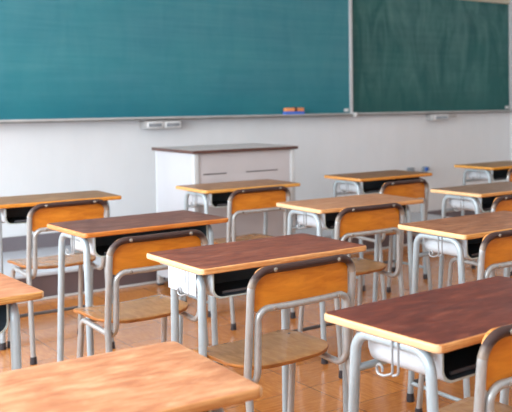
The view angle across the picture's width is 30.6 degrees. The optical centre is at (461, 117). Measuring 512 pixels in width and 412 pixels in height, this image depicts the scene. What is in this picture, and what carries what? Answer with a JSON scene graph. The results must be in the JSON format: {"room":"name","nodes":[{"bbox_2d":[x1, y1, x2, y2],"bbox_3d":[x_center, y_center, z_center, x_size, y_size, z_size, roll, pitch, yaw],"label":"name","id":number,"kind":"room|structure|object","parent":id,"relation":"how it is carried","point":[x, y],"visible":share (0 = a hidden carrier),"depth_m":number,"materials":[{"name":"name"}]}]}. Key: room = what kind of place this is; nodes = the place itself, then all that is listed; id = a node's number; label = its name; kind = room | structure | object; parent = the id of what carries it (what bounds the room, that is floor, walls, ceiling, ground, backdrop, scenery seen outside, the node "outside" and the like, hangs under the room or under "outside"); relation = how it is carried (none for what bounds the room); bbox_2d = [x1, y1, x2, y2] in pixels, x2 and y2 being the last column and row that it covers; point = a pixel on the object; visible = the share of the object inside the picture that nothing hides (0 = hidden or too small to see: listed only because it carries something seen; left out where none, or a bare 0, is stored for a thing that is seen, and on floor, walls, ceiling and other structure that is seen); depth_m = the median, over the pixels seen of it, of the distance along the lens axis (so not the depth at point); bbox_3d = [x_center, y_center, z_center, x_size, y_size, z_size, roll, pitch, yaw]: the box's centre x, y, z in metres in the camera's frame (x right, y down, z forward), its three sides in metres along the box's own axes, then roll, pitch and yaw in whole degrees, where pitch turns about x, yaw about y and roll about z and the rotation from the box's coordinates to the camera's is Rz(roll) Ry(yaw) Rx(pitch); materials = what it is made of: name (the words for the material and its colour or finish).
{"room":"classroom","nodes":[
{"label":"classroom","id":0,"kind":"room"},
{"bbox_2d":[0,112,510,237],"bbox_3d":[-2.462,-0.421,6.899,8.200,3.000,0.120,-2,2,-42],"label":"wall","id":1,"kind":"structure","parent":0,"point":[113,157],"depth_m":7.51,"materials":[{"name":"paint"}]},
{"bbox_2d":[139,120,181,128],"bbox_3d":[-2.317,0.053,6.875,0.295,0.060,0.120,-2,2,-42],"label":"box","id":2,"kind":"object","parent":1,"relation":"attached to","point":[158,124],"visible":0.99,"depth_m":6.82,"materials":[{"name":"white plastic"}]},
{"bbox_2d":[0,0,357,123],"bbox_3d":[-2.450,-0.571,6.741,3.972,1.204,0.124,-2,2,-42],"label":"chalkboard","id":3,"kind":"object","parent":1,"relation":"attached to","point":[61,60],"visible":1,"depth_m":6.93,"materials":[{"name":"metal"}]},
{"bbox_2d":[0,113,352,123],"bbox_3d":[-2.464,0.010,6.741,3.928,0.026,0.119,-2,2,-42],"label":"chalk tray","id":4,"kind":"object","parent":3,"relation":"on","point":[8,119],"depth_m":6.73,"materials":[{"name":"silver metal"}]},
{"bbox_2d":[283,107,304,114],"bbox_3d":[-1.437,-0.053,7.633,0.190,0.072,0.053,-2,2,-42],"label":"eraser","id":5,"kind":"object","parent":3,"relation":"on","point":[294,110],"visible":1,"depth_m":7.60,"materials":[{"name":"fabric"}]},
{"bbox_2d":[2,208,474,251],"bbox_3d":[-2.409,0.946,6.880,7.960,0.265,0.012,-2,2,-42],"label":"baseboard","id":6,"kind":"structure","parent":1,"relation":"attached to","point":[17,243],"depth_m":6.35,"materials":[{"name":"plastic"}]},
{"bbox_2d":[422,166,428,172],"bbox_3d":[-0.345,0.524,8.713,0.063,0.090,0.067,-2,2,-42],"label":"wall fitting","id":7,"kind":"object","parent":1,"relation":"attached to","point":[425,168],"visible":0.62,"depth_m":8.70,"materials":[{"name":"blue plastic"}]},
{"bbox_2d":[352,0,511,115],"bbox_3d":[-0.235,-0.640,8.787,2.089,1.206,0.079,-2,2,-42],"label":"chalkboard","id":8,"kind":"object","parent":1,"relation":"attached to","point":[409,57],"visible":0.93,"depth_m":8.75,"materials":[{"name":"metal"}]},
{"bbox_2d":[358,110,511,115],"bbox_3d":[-0.236,-0.050,8.796,2.032,0.026,0.079,-2,2,-42],"label":"chalk tray","id":9,"kind":"object","parent":8,"relation":"on","point":[360,112],"depth_m":8.61,"materials":[{"name":"silver metal"}]},
{"bbox_2d":[426,114,455,120],"bbox_3d":[-0.186,-0.004,8.815,0.330,0.060,0.120,-2,2,-42],"label":"box","id":10,"kind":"object","parent":1,"relation":"attached to","point":[430,117],"visible":1,"depth_m":8.72,"materials":[{"name":"white plastic"}]},
{"bbox_2d":[0,244,511,411],"bbox_3d":[0.720,1.183,3.449,8.200,0.100,9.543,-2,2,-42],"label":"floor","id":11,"kind":"structure","parent":0,"point":[318,386],"depth_m":4.50,"materials":[{"name":"brown wood"}]},
{"bbox_2d":[0,273,43,369],"bbox_3d":[-1.458,0.818,2.296,0.614,0.710,0.408,-2,2,-44],"label":"school desk","id":12,"kind":"object","parent":11,"relation":"on","point":[13,291],"visible":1,"depth_m":2.35,"materials":[{"name":"wood"}]},
{"bbox_2d":[0,304,8,333],"bbox_3d":[-1.454,0.527,2.271,0.485,0.088,0.278,-2,2,-42],"label":"tray","id":13,"kind":"object","parent":12,"relation":"on","point":[4,309],"depth_m":2.34,"materials":[{"name":"paint"}]},
{"bbox_2d":[7,199,114,364],"bbox_3d":[-1.977,0.763,4.365,0.393,0.737,0.417,-2,2,-43],"label":"chair","id":14,"kind":"object","parent":11,"relation":"on","point":[39,216],"visible":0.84,"depth_m":4.23,"materials":[{"name":"wood"}]},
{"bbox_2d":[0,190,121,349],"bbox_3d":[-2.149,0.771,4.662,0.614,0.710,0.408,-1,2,-40],"label":"school desk","id":15,"kind":"object","parent":11,"relation":"on","point":[13,209],"visible":0.39,"depth_m":4.62,"materials":[{"name":"wood"}]},
{"bbox_2d":[0,206,104,224],"bbox_3d":[-2.147,0.480,4.637,0.478,0.087,0.265,-1,2,-40],"label":"tray","id":16,"kind":"object","parent":15,"relation":"on","point":[18,215],"depth_m":4.61,"materials":[{"name":"paint"}]},
{"bbox_2d":[0,341,261,411],"bbox_3d":[-0.706,0.830,1.526,0.614,0.710,0.408,-1,2,-40],"label":"school desk","id":17,"kind":"object","parent":11,"relation":"on","point":[170,376],"visible":1,"depth_m":1.58,"materials":[{"name":"wood"}]},
{"bbox_2d":[47,210,227,361],"bbox_3d":[-1.345,0.786,3.734,0.614,0.710,0.408,-2,2,-44],"label":"school desk","id":18,"kind":"object","parent":11,"relation":"on","point":[94,237],"visible":0.61,"depth_m":3.63,"materials":[{"name":"brown wood"}]},
{"bbox_2d":[70,225,207,256],"bbox_3d":[-1.341,0.494,3.709,0.485,0.088,0.279,-2,2,-42],"label":"tray","id":19,"kind":"object","parent":18,"relation":"on","point":[97,246],"depth_m":3.62,"materials":[{"name":"paint"}]},
{"bbox_2d":[73,229,208,358],"bbox_3d":[-1.200,0.780,3.330,0.393,0.737,0.417,-2,2,-44],"label":"chair","id":20,"kind":"object","parent":11,"relation":"on","point":[126,255],"visible":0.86,"depth_m":3.20,"materials":[{"name":"wood"}]},
{"bbox_2d":[152,143,297,296],"bbox_3d":[-1.550,0.643,5.868,0.745,0.904,0.600,-2,2,-42],"label":"podium","id":21,"kind":"object","parent":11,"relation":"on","point":[197,164],"visible":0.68,"depth_m":5.67,"materials":[{"name":"paint"}]},
{"bbox_2d":[3,211,449,303],"bbox_3d":[-2.064,1.001,6.532,4.700,0.166,0.988,-2,2,-42],"label":"platform","id":22,"kind":"object","parent":11,"relation":"on","point":[46,280],"visible":0.02,"depth_m":5.77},
{"bbox_2d":[175,179,299,316],"bbox_3d":[-1.320,0.751,5.295,0.614,0.710,0.408,-2,2,-42],"label":"school desk","id":23,"kind":"object","parent":11,"relation":"on","point":[206,195],"visible":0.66,"depth_m":5.18,"materials":[{"name":"wood"}]},
{"bbox_2d":[192,192,231,207],"bbox_3d":[-1.317,0.460,5.269,0.481,0.088,0.270,-2,2,-42],"label":"tray","id":24,"kind":"object","parent":23,"relation":"on","point":[216,200],"depth_m":5.20,"materials":[{"name":"paint"}]},
{"bbox_2d":[214,186,295,330],"bbox_3d":[-1.202,0.745,4.954,0.393,0.737,0.417,-2,2,-43],"label":"chair","id":25,"kind":"object","parent":11,"relation":"on","point":[264,199],"visible":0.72,"depth_m":4.80,"materials":[{"name":"metal"}]},
{"bbox_2d":[147,233,365,411],"bbox_3d":[-0.679,0.797,3.005,0.614,0.710,0.408,-2,2,-43],"label":"school desk","id":26,"kind":"object","parent":11,"relation":"on","point":[222,270],"visible":0.7,"depth_m":2.88,"materials":[{"name":"brown wood"}]},
{"bbox_2d":[196,266,264,297],"bbox_3d":[-0.656,0.506,2.957,0.479,0.088,0.218,-2,2,-42],"label":"tray","id":27,"kind":"object","parent":26,"relation":"on","point":[232,283],"depth_m":2.90,"materials":[{"name":"paint"}]},
{"bbox_2d":[193,254,355,411],"bbox_3d":[-0.583,0.788,2.777,0.393,0.737,0.417,-2,2,-44],"label":"chair","id":28,"kind":"object","parent":11,"relation":"on","point":[311,281],"visible":0.94,"depth_m":2.68,"materials":[{"name":"wood"}]},
{"bbox_2d":[276,193,423,363],"bbox_3d":[-0.543,0.766,4.400,0.614,0.710,0.408,-1,2,-41],"label":"school desk","id":29,"kind":"object","parent":11,"relation":"on","point":[321,213],"visible":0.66,"depth_m":4.33,"materials":[{"name":"wood"}]},
{"bbox_2d":[297,205,406,229],"bbox_3d":[-0.540,0.474,4.375,0.483,0.088,0.274,-2,2,-42],"label":"tray","id":30,"kind":"object","parent":29,"relation":"on","point":[328,219],"depth_m":4.23,"materials":[{"name":"paint"}]},
{"bbox_2d":[298,203,404,378],"bbox_3d":[-0.516,0.758,4.136,0.393,0.737,0.417,-2,2,-42],"label":"chair","id":31,"kind":"object","parent":11,"relation":"on","point":[357,221],"visible":0.72,"depth_m":4.04,"materials":[{"name":"wood"}]},
{"bbox_2d":[324,170,431,290],"bbox_3d":[-0.549,0.732,5.949,0.614,0.710,0.408,-2,2,-43],"label":"school desk","id":32,"kind":"object","parent":11,"relation":"on","point":[360,183],"visible":0.62,"depth_m":5.87,"materials":[{"name":"wood"}]},
{"bbox_2d":[340,177,419,193],"bbox_3d":[-0.545,0.440,5.923,0.481,0.088,0.271,-2,2,-42],"label":"tray","id":33,"kind":"object","parent":32,"relation":"on","point":[367,187],"depth_m":5.91,"materials":[{"name":"paint"}]},
{"bbox_2d":[347,179,431,299],"bbox_3d":[-0.448,0.731,5.331,0.417,0.737,0.393,1,2,45],"label":"chair","id":34,"kind":"object","parent":11,"relation":"on","point":[415,188],"visible":0.54,"depth_m":5.25,"materials":[{"name":"metal"}]},
{"bbox_2d":[324,276,511,411],"bbox_3d":[0.033,0.811,2.177,0.614,0.710,0.408,-2,2,-44],"label":"school desk","id":35,"kind":"object","parent":11,"relation":"on","point":[439,333],"visible":0.99,"depth_m":2.04,"materials":[{"name":"wood"}]},
{"bbox_2d":[368,341,480,382],"bbox_3d":[0.036,0.519,2.152,0.478,0.087,0.265,-2,2,-44],"label":"tray","id":36,"kind":"object","parent":35,"relation":"on","point":[459,364],"depth_m":2.00,"materials":[{"name":"paint"}]},
{"bbox_2d":[398,211,511,401],"bbox_3d":[0.103,0.778,3.632,0.614,0.710,0.408,-2,2,-42],"label":"school desk","id":37,"kind":"object","parent":11,"relation":"on","point":[461,237],"visible":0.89,"depth_m":3.50,"materials":[{"name":"wood"}]},
{"bbox_2d":[424,237,483,258],"bbox_3d":[0.107,0.487,3.607,0.478,0.088,0.266,-2,2,-42],"label":"tray","id":38,"kind":"object","parent":37,"relation":"on","point":[471,247],"depth_m":3.48,"materials":[{"name":"paint"}]},
{"bbox_2d":[415,230,511,411],"bbox_3d":[0.083,0.770,3.382,0.417,0.737,0.393,1,2,45],"label":"chair","id":39,"kind":"object","parent":11,"relation":"on","point":[495,250],"visible":0.41,"depth_m":3.18,"materials":[{"name":"metal"}]},
{"bbox_2d":[430,181,511,287],"bbox_3d":[0.183,0.747,5.017,0.614,0.710,0.408,-2,2,-43],"label":"school desk","id":40,"kind":"object","parent":11,"relation":"on","point":[478,198],"visible":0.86,"depth_m":4.88,"materials":[{"name":"wood"}]},
{"bbox_2d":[449,194,511,211],"bbox_3d":[0.187,0.456,4.992,0.483,0.088,0.274,-2,2,-42],"label":"tray","id":41,"kind":"object","parent":40,"relation":"on","point":[485,203],"depth_m":4.86,"materials":[{"name":"paint"}]},
{"bbox_2d":[439,324,511,411],"bbox_3d":[0.052,0.799,2.080,0.417,0.737,0.393,1,2,45],"label":"chair","id":42,"kind":"object","parent":11,"relation":"on","point":[494,357],"visible":0.98,"depth_m":1.85,"materials":[{"name":"wood"}]},
{"bbox_2d":[447,195,511,285],"bbox_3d":[0.163,0.744,4.546,0.417,0.737,0.393,1,2,45],"label":"chair","id":43,"kind":"object","parent":11,"relation":"on","point":[502,203],"visible":0.27,"depth_m":4.37,"materials":[{"name":"metal"}]},
{"bbox_2d":[454,161,511,215],"bbox_3d":[0.301,0.707,6.791,0.614,0.710,0.408,-2,2,-45],"label":"school desk","id":44,"kind":"object","parent":11,"relation":"on","point":[498,170],"visible":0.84,"depth_m":6.63,"materials":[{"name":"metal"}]},
{"bbox_2d":[468,169,508,180],"bbox_3d":[0.305,0.416,6.765,0.478,0.087,0.265,-2,2,-45],"label":"tray","id":45,"kind":"object","parent":44,"relation":"on","point":[494,175],"depth_m":6.64,"materials":[{"name":"paint"}]},
{"bbox_2d":[471,168,511,275],"bbox_3d":[0.331,0.704,6.319,0.393,0.737,0.417,-2,2,-45],"label":"chair","id":46,"kind":"object","parent":11,"relation":"on","point":[509,174],"visible":0.15,"depth_m":6.07,"materials":[{"name":"metal"}]},
{"bbox_2d":[510,112,511,160],"bbox_3d":[3.697,-0.447,6.134,0.120,3.000,9.303,-2,2,-42],"label":"wall","id":47,"kind":"structure","parent":0,"point":[510,112],"depth_m":9.54,"materials":[{"name":"paint"}]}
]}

